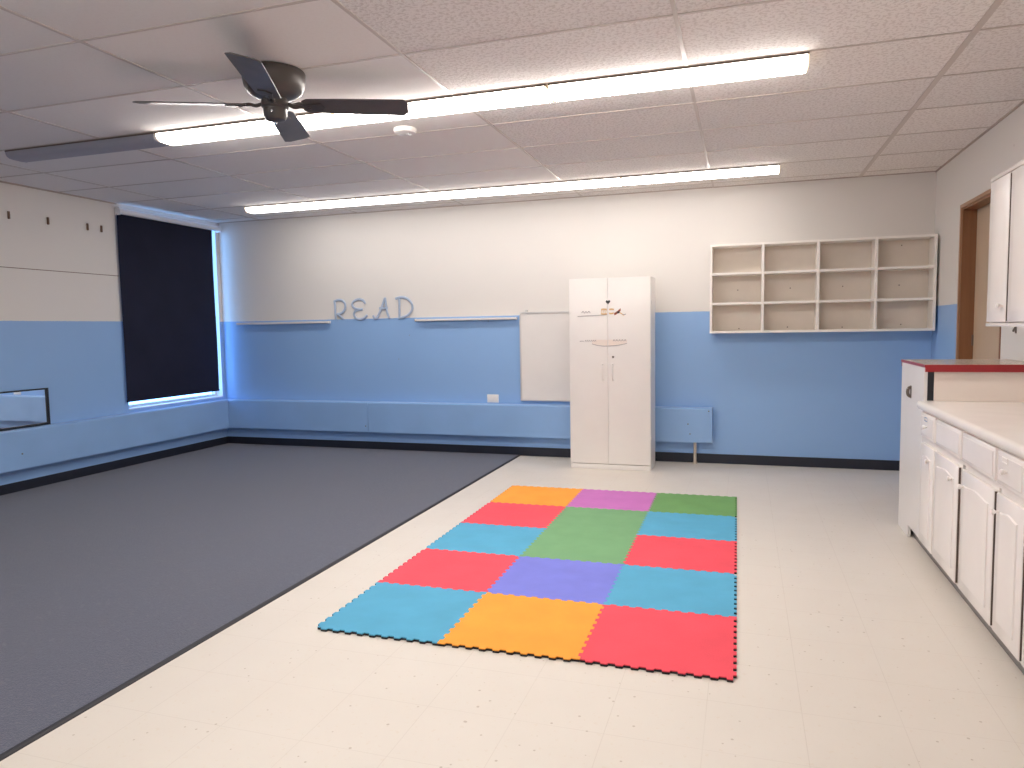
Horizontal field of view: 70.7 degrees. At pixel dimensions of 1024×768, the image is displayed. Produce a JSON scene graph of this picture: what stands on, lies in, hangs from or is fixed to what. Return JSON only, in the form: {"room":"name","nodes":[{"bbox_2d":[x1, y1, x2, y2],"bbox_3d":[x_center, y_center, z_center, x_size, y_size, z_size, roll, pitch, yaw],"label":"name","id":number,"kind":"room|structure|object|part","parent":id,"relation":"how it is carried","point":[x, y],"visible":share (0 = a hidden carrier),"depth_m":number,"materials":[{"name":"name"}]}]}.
{"room":"classroom","nodes":[
{"label":"classroom","id":0,"kind":"room"},
{"bbox_2d":[0,182,227,484],"bbox_3d":[-4.862,-0.198,3.835,0.140,2.547,9.547,0,5,18],"label":"wall","id":1,"kind":"structure","parent":0,"point":[62,333],"depth_m":6.41,"materials":[{"name":"paint"}]},
{"bbox_2d":[0,266,115,275],"bbox_3d":[-4.320,-0.902,5.274,0.003,0.005,3.520,0,5,18],"label":"trim","id":2,"kind":"structure","parent":1,"relation":"attached to","point":[0,266],"depth_m":6.34,"materials":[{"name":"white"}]},
{"bbox_2d":[0,436,227,495],"bbox_3d":[-4.772,1.029,3.902,0.010,0.088,9.537,0,5,18],"label":"baseboard","id":3,"kind":"structure","parent":1,"relation":"attached to","point":[5,489],"depth_m":6.78,"materials":[{"name":"black plastic"}]},
{"bbox_2d":[0,399,228,472],"bbox_3d":[-4.303,0.598,5.195,0.104,0.323,6.743,0,5,18],"label":"heater cover","id":4,"kind":"object","parent":1,"relation":"attached to","point":[22,448],"visible":0.96,"depth_m":6.68,"materials":[{"name":"blue metal"}]},
{"bbox_2d":[0,388,50,430],"bbox_3d":[-4.197,0.238,5.653,0.023,0.316,1.235,0,5,18],"label":"wall mirror","id":5,"kind":"object","parent":4,"relation":"on","point":[26,408],"visible":1,"depth_m":6.03,"materials":[{"name":"black mirror"}]},
{"bbox_2d":[129,231,222,409],"bbox_3d":[-3.620,-0.771,7.655,0.124,1.949,1.345,0,5,18],"label":"window","id":6,"kind":"structure","parent":1,"relation":"in","point":[215,394],"depth_m":8.24,"materials":[{"name":"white glass"}]},
{"bbox_2d":[115,207,220,401],"bbox_3d":[-3.536,-0.810,7.615,0.068,1.874,1.405,0,5,18],"label":"roller blind","id":7,"kind":"object","parent":6,"relation":"attached to","point":[166,263],"visible":1,"depth_m":7.49,"materials":[{"name":"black fabric"}]},
{"bbox_3d":[-3.660,-0.772,7.668,0.040,1.949,1.345,0,5,18],"label":"frame","id":8,"kind":"part","parent":6,"relation":"part of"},
{"bbox_3d":[-3.586,0.194,7.723,0.084,0.012,1.345,0,5,18],"label":"sill","id":9,"kind":"part","parent":6,"relation":"part of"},
{"bbox_2d":[0,100,1023,223],"bbox_3d":[-1.361,-1.431,2.609,7.256,0.012,9.547,0,5,18],"label":"trim","id":10,"kind":"structure","parent":1,"relation":"attached to","point":[1022,102],"depth_m":6.44,"materials":[{"name":"silver metal"}]},
{"bbox_2d":[0,0,1023,222],"bbox_3d":[-1.267,-1.486,2.574,8.056,0.100,9.947,0,5,18],"label":"ceiling","id":11,"kind":"structure","parent":0,"point":[319,32],"depth_m":3.80,"materials":[{"name":"tile"}]},
{"bbox_2d":[5,132,171,162],"bbox_3d":[-2.798,-1.551,4.763,1.248,0.051,0.184,0,5,18],"label":"ceiling light","id":12,"kind":"object","parent":11,"relation":"attached to","point":[144,140],"visible":0.83,"depth_m":4.70,"materials":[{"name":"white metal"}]},
{"bbox_2d":[155,113,345,145],"bbox_3d":[-1.597,-1.541,4.378,1.248,0.051,0.184,0,5,18],"label":"ceiling light","id":13,"kind":"object","parent":11,"relation":"attached to","point":[310,121],"visible":0.77,"depth_m":4.35,"materials":[{"name":"white plastic"}]},
{"bbox_2d":[132,52,408,141],"bbox_3d":[-1.149,-1.383,3.495,0.975,0.244,0.975,3,6,38],"label":"ceiling fan","id":14,"kind":"object","parent":11,"relation":"attached to","point":[276,84],"visible":1,"depth_m":3.46,"materials":[{"name":"brown metal"}]},
{"bbox_3d":[-1.531,-1.341,3.452,0.510,0.038,0.143,-1,4,-7],"label":"blade","id":15,"kind":"part","parent":14,"relation":"part of","materials":[{"name":"brown wood"}]},
{"bbox_3d":[-1.103,-1.322,3.116,0.143,0.038,0.510,-1,4,-7],"label":"blade","id":16,"kind":"part","parent":14,"relation":"part of","materials":[{"name":"grey metal"}]},
{"bbox_3d":[-1.194,-1.380,3.878,0.143,0.038,0.510,-1,4,-7],"label":"blade","id":17,"kind":"part","parent":14,"relation":"part of","materials":[{"name":"grey metal"}]},
{"bbox_3d":[-0.766,-1.361,3.542,0.510,0.038,0.143,-1,4,-7],"label":"blade","id":18,"kind":"part","parent":14,"relation":"part of","materials":[{"name":"brown wood"}]},
{"bbox_2d":[244,198,361,213],"bbox_3d":[-2.042,-1.743,7.080,1.248,0.051,0.184,0,5,18],"label":"ceiling light","id":19,"kind":"object","parent":11,"relation":"attached to","point":[346,202],"visible":0.83,"depth_m":7.01,"materials":[{"name":"white plastic"}]},
{"bbox_2d":[393,126,416,135],"bbox_3d":[-0.666,-1.571,4.499,0.146,0.039,0.146,0,5,18],"label":"smoke detector","id":20,"kind":"object","parent":11,"relation":"attached to","point":[399,130],"visible":1,"depth_m":4.46,"materials":[{"name":"white plastic"}]},
{"bbox_2d":[356,188,484,204],"bbox_3d":[-0.849,-1.733,6.698,1.248,0.051,0.184,0,5,18],"label":"ceiling light","id":21,"kind":"object","parent":11,"relation":"attached to","point":[473,192],"visible":0.84,"depth_m":6.63,"materials":[{"name":"white plastic"}]},
{"bbox_2d":[333,84,553,125],"bbox_3d":[-0.395,-1.531,3.992,1.248,0.051,0.184,0,5,18],"label":"ceiling light","id":22,"kind":"object","parent":11,"relation":"attached to","point":[535,94],"visible":0.73,"depth_m":3.89,"materials":[{"name":"white plastic"}]},
{"bbox_2d":[0,0,1023,220],"bbox_3d":[-1.361,-1.436,2.609,7.256,0.004,9.547,0,5,18],"label":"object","id":23,"kind":"structure","parent":11,"relation":"attached to","point":[996,3],"depth_m":3.98,"materials":[{"name":"silver metal"}]},
{"bbox_2d":[481,177,622,195],"bbox_3d":[0.343,-1.722,6.316,1.248,0.051,0.184,0,5,18],"label":"ceiling light","id":24,"kind":"object","parent":11,"relation":"attached to","point":[610,181],"visible":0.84,"depth_m":6.25,"materials":[{"name":"white plastic"}]},
{"bbox_2d":[548,51,809,101],"bbox_3d":[0.807,-1.520,3.607,1.248,0.051,0.184,0,5,18],"label":"ceiling light","id":25,"kind":"object","parent":11,"relation":"attached to","point":[795,63],"visible":1,"depth_m":3.54,"materials":[{"name":"white plastic"}]},
{"bbox_2d":[621,164,779,185],"bbox_3d":[1.535,-1.712,5.934,1.248,0.051,0.184,0,5,18],"label":"ceiling light","id":26,"kind":"object","parent":11,"relation":"attached to","point":[774,168],"visible":1,"depth_m":5.87,"materials":[{"name":"white plastic"}]},
{"bbox_2d":[0,456,1023,767],"bbox_3d":[-1.224,1.152,2.778,8.056,0.100,9.947,0,5,18],"label":"floor","id":27,"kind":"structure","parent":0,"point":[855,649],"depth_m":2.62,"materials":[{"name":"tile"}]},
{"bbox_2d":[0,443,520,760],"bbox_3d":[-3.063,1.082,3.367,3.571,0.009,9.515,0,5,18],"label":"carpet","id":28,"kind":"object","parent":27,"relation":"on","point":[108,578],"visible":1,"depth_m":4.35,"materials":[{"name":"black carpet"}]},
{"bbox_2d":[228,399,712,463],"bbox_3d":[-0.690,0.461,7.523,5.357,0.527,0.104,0,5,18],"label":"heater cover","id":29,"kind":"object","parent":27,"relation":"on","point":[672,424],"visible":0.96,"depth_m":7.49,"materials":[{"name":"blue metal"}]},
{"bbox_3d":[-2.387,0.345,8.060,1.795,0.323,0.100,0,5,18],"label":"panel","id":30,"kind":"part","parent":29,"relation":"part of","materials":[{"name":"blue paint"}]},
{"bbox_3d":[-0.278,0.363,7.384,2.625,0.323,0.100,0,5,18],"label":"panel","id":31,"kind":"part","parent":29,"relation":"part of","materials":[{"name":"blue paint"}]},
{"bbox_3d":[1.418,0.377,6.841,0.927,0.323,0.100,0,5,18],"label":"panel","id":32,"kind":"part","parent":29,"relation":"part of","materials":[{"name":"blue paint"}]},
{"bbox_2d":[318,485,736,682],"bbox_3d":[0.408,0.955,4.256,1.753,0.013,2.915,0,5,17],"label":"play mat","id":33,"kind":"object","parent":27,"relation":"on","point":[651,640],"depth_m":3.58,"materials":[{"name":"multicoloured rubber"}]},
{"bbox_2d":[569,276,654,470],"bbox_3d":[0.924,-0.096,6.617,0.736,1.727,0.381,0,5,18],"label":"cupboard","id":34,"kind":"object","parent":27,"relation":"on","point":[612,320],"visible":1,"depth_m":6.47,"materials":[{"name":"white laminate"}]},
{"bbox_3d":[0.696,-0.111,6.536,0.349,1.674,0.018,0,5,18],"label":"cupboard door","id":35,"kind":"part","parent":34,"relation":"part of","materials":[{"name":"white laminate"}]},
{"bbox_3d":[1.044,-0.108,6.425,0.377,1.674,0.018,0,5,18],"label":"cupboard door","id":36,"kind":"part","parent":34,"relation":"part of","materials":[{"name":"white laminate"}]},
{"bbox_2d":[918,411,942,572],"bbox_3d":[2.478,0.558,3.773,0.619,0.812,0.355,0,5,18],"label":"base cabinet","id":37,"kind":"object","parent":27,"relation":"on","point":[929,447],"visible":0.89,"depth_m":3.79,"materials":[{"name":"white paint"}]},
{"bbox_3d":[2.209,0.599,3.844,0.024,0.543,0.274,0,5,18],"label":"cabinet door","id":38,"kind":"part","parent":37,"relation":"part of","materials":[{"name":"white paint"}]},
{"bbox_3d":[2.207,0.227,3.817,0.017,0.130,0.293,0,5,18],"label":"drawer","id":39,"kind":"part","parent":37,"relation":"part of","materials":[{"name":"white paint"}]},
{"bbox_2d":[898,359,1023,551],"bbox_3d":[2.629,0.399,4.207,0.599,1.058,0.623,0,5,18],"label":"cabinet","id":40,"kind":"object","parent":27,"relation":"on","point":[977,380],"visible":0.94,"depth_m":4.05,"materials":[{"name":"beige paint"}]},
{"bbox_3d":[2.379,0.404,4.292,0.018,1.040,0.585,0,5,18],"label":"panel","id":41,"kind":"part","parent":40,"relation":"part of","materials":[{"name":"white wood"}]},
{"bbox_3d":[2.574,0.002,3.899,0.522,0.184,0.020,0,5,18],"label":"panel","id":42,"kind":"part","parent":40,"relation":"part of","materials":[{"name":"beige paint"}]},
{"bbox_2d":[932,419,1004,648],"bbox_3d":[2.283,0.608,3.168,0.619,0.812,0.918,0,5,18],"label":"base cabinet","id":43,"kind":"object","parent":27,"relation":"on","point":[966,487],"visible":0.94,"depth_m":3.12,"materials":[{"name":"white paint"}]},
{"bbox_3d":[2.094,0.629,3.486,0.024,0.543,0.415,0,5,18],"label":"cabinet door","id":44,"kind":"part","parent":43,"relation":"part of","materials":[{"name":"white paint"}]},
{"bbox_2d":[917,401,1023,458],"bbox_3d":[2.200,0.202,2.873,0.604,0.043,2.184,0,5,18],"label":"countertop","id":45,"kind":"structure","parent":43,"relation":"on","point":[1000,424],"depth_m":3.26,"materials":[{"name":"laminate"}]},
{"bbox_3d":[1.946,0.667,3.027,0.024,0.543,0.432,0,5,18],"label":"cabinet door","id":46,"kind":"part","parent":43,"relation":"part of","materials":[{"name":"white paint"}]},
{"bbox_2d":[990,448,1023,674],"bbox_3d":[2.095,0.656,2.581,0.619,0.812,0.317,0,5,18],"label":"base cabinet","id":47,"kind":"object","parent":27,"relation":"on","point":[1008,588],"visible":0.98,"depth_m":2.62,"materials":[{"name":"white paint"}]},
{"bbox_3d":[1.840,0.488,2.752,0.027,0.024,0.024,0,5,18],"label":"knob","id":48,"kind":"part","parent":47,"relation":"part of","materials":[{"name":"white plastic"}]},
{"bbox_3d":[1.812,0.325,2.658,0.027,0.024,0.024,0,5,18],"label":"knob","id":49,"kind":"part","parent":47,"relation":"part of","materials":[{"name":"white plastic"}]},
{"bbox_3d":[1.825,0.325,2.629,0.017,0.130,0.280,0,5,18],"label":"drawer","id":50,"kind":"part","parent":47,"relation":"part of","materials":[{"name":"white paint"}]},
{"bbox_2d":[1021,610,1023,667],"bbox_3d":[1.958,0.691,2.156,0.619,0.812,0.577,0,5,18],"label":"base cabinet","id":51,"kind":"object","parent":27,"relation":"on","point":[1022,661],"visible":1,"depth_m":2.50,"materials":[{"name":"white paint"}]},
{"bbox_2d":[218,172,935,460],"bbox_3d":[0.280,-0.547,7.263,7.956,2.547,0.150,0,5,18],"label":"wall","id":52,"kind":"structure","parent":0,"point":[789,394],"depth_m":7.12,"materials":[{"name":"paint"}]},
{"bbox_2d":[236,321,330,324],"bbox_3d":[-2.562,-0.680,8.059,1.202,0.027,0.052,0,5,18],"label":"ledge","id":53,"kind":"object","parent":52,"relation":"attached to","point":[307,322],"visible":1,"depth_m":8.02,"materials":[{"name":"white paint"}]},
{"bbox_2d":[333,299,345,319],"bbox_3d":[-1.869,-0.810,7.843,0.159,0.231,0.014,0,5,18],"label":"letter","id":54,"kind":"object","parent":52,"relation":"attached to","point":[336,300],"depth_m":7.84,"materials":[{"name":"grey metal"}]},
{"bbox_2d":[351,298,367,320],"bbox_3d":[-1.643,-0.804,7.770,0.199,0.242,0.014,0,5,18],"label":"letter","id":55,"kind":"object","parent":52,"relation":"attached to","point":[357,299],"depth_m":7.77,"materials":[{"name":"grey metal"}]},
{"bbox_2d":[372,297,389,319],"bbox_3d":[-1.397,-0.805,7.691,0.214,0.236,0.014,0,5,18],"label":"letter","id":56,"kind":"object","parent":52,"relation":"attached to","point":[384,299],"depth_m":7.67,"materials":[{"name":"grey metal"}]},
{"bbox_2d":[395,296,412,318],"bbox_3d":[-1.134,-0.808,7.607,0.210,0.240,0.014,0,5,18],"label":"letter","id":57,"kind":"object","parent":52,"relation":"attached to","point":[398,297],"depth_m":7.61,"materials":[{"name":"grey metal"}]},
{"bbox_2d":[415,317,516,321],"bbox_3d":[-0.482,-0.662,7.392,1.112,0.027,0.052,0,5,18],"label":"ledge","id":58,"kind":"object","parent":52,"relation":"attached to","point":[497,318],"visible":1,"depth_m":7.36,"materials":[{"name":"white paint"}]},
{"bbox_2d":[487,394,498,402],"bbox_3d":[-0.196,0.149,7.388,0.124,0.084,0.010,0,5,18],"label":"wall outlet","id":59,"kind":"object","parent":52,"relation":"attached to","point":[491,398],"visible":1,"depth_m":7.39,"materials":[{"name":"white plastic"}]},
{"bbox_2d":[519,310,569,401],"bbox_3d":[0.658,-0.281,7.066,1.205,0.912,0.033,0,5,18],"label":"whiteboard","id":60,"kind":"object","parent":52,"relation":"attached to","point":[544,336],"visible":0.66,"depth_m":7.17,"materials":[{"name":"plastic"}]},
{"bbox_2d":[228,436,899,470],"bbox_3d":[0.138,0.684,7.326,7.246,0.088,0.010,0,5,18],"label":"baseboard","id":61,"kind":"structure","parent":52,"relation":"attached to","point":[894,465],"depth_m":7.22,"materials":[{"name":"black plastic"}]},
{"bbox_2d":[710,234,937,332],"bbox_3d":[2.658,-0.849,6.287,1.795,0.789,0.204,0,5,18],"label":"cubby shelf","id":62,"kind":"object","parent":52,"relation":"attached to","point":[882,283],"visible":1,"depth_m":6.32,"materials":[{"name":"white paint"}]},
{"bbox_3d":[1.813,-0.856,6.558,0.020,0.789,0.204,0,5,18],"label":"panel","id":63,"kind":"part","parent":62,"relation":"part of","materials":[{"name":"white paint"}]},
{"bbox_3d":[2.664,-0.465,6.316,1.755,0.020,0.204,0,5,18],"label":"panel","id":64,"kind":"part","parent":62,"relation":"part of","materials":[{"name":"white paint"}]},
{"bbox_3d":[2.652,-1.232,6.257,1.755,0.020,0.204,0,5,18],"label":"panel","id":65,"kind":"part","parent":62,"relation":"part of","materials":[{"name":"white paint"}]},
{"bbox_3d":[3.503,-0.841,6.016,0.020,0.789,0.204,0,5,18],"label":"panel","id":66,"kind":"part","parent":62,"relation":"part of","materials":[{"name":"white paint"}]},
{"bbox_2d":[931,103,1023,360],"bbox_3d":[2.181,-0.138,1.578,0.140,2.547,9.547,0,5,18],"label":"wall","id":67,"kind":"structure","parent":0,"point":[970,173],"depth_m":5.38,"materials":[{"name":"paint"}]},
{"bbox_2d":[955,189,1000,358],"bbox_3d":[3.241,-0.211,4.927,0.142,2.142,0.942,0,5,18],"label":"door","id":68,"kind":"structure","parent":67,"relation":"in","point":[974,339],"depth_m":5.26,"materials":[{"name":"brown wood"}]},
{"bbox_2d":[986,160,1023,326],"bbox_3d":[2.414,-0.628,3.104,0.351,0.758,1.262,0,5,18],"label":"upper cabinet","id":69,"kind":"object","parent":67,"relation":"attached to","point":[1005,293],"visible":1,"depth_m":3.47,"materials":[{"name":"white paint"}]},
{"bbox_3d":[2.422,-0.665,3.588,0.024,0.710,0.280,0,5,18],"label":"cabinet door","id":70,"kind":"part","parent":69,"relation":"part of","materials":[{"name":"white paint"}]},
{"bbox_3d":[2.291,-0.260,3.173,0.014,0.018,1.262,0,5,18],"label":"rail","id":71,"kind":"part","parent":69,"relation":"part of","materials":[{"name":"white paint"}]},
{"bbox_3d":[2.278,-0.997,3.113,0.014,0.020,1.255,0,5,18],"label":"crown rail","id":72,"kind":"part","parent":69,"relation":"part of","materials":[{"name":"white paint"}]},
{"bbox_3d":[2.309,-0.636,3.236,0.024,0.710,0.410,0,5,18],"label":"cabinet door","id":73,"kind":"part","parent":69,"relation":"part of","materials":[{"name":"white paint"}]}
]}

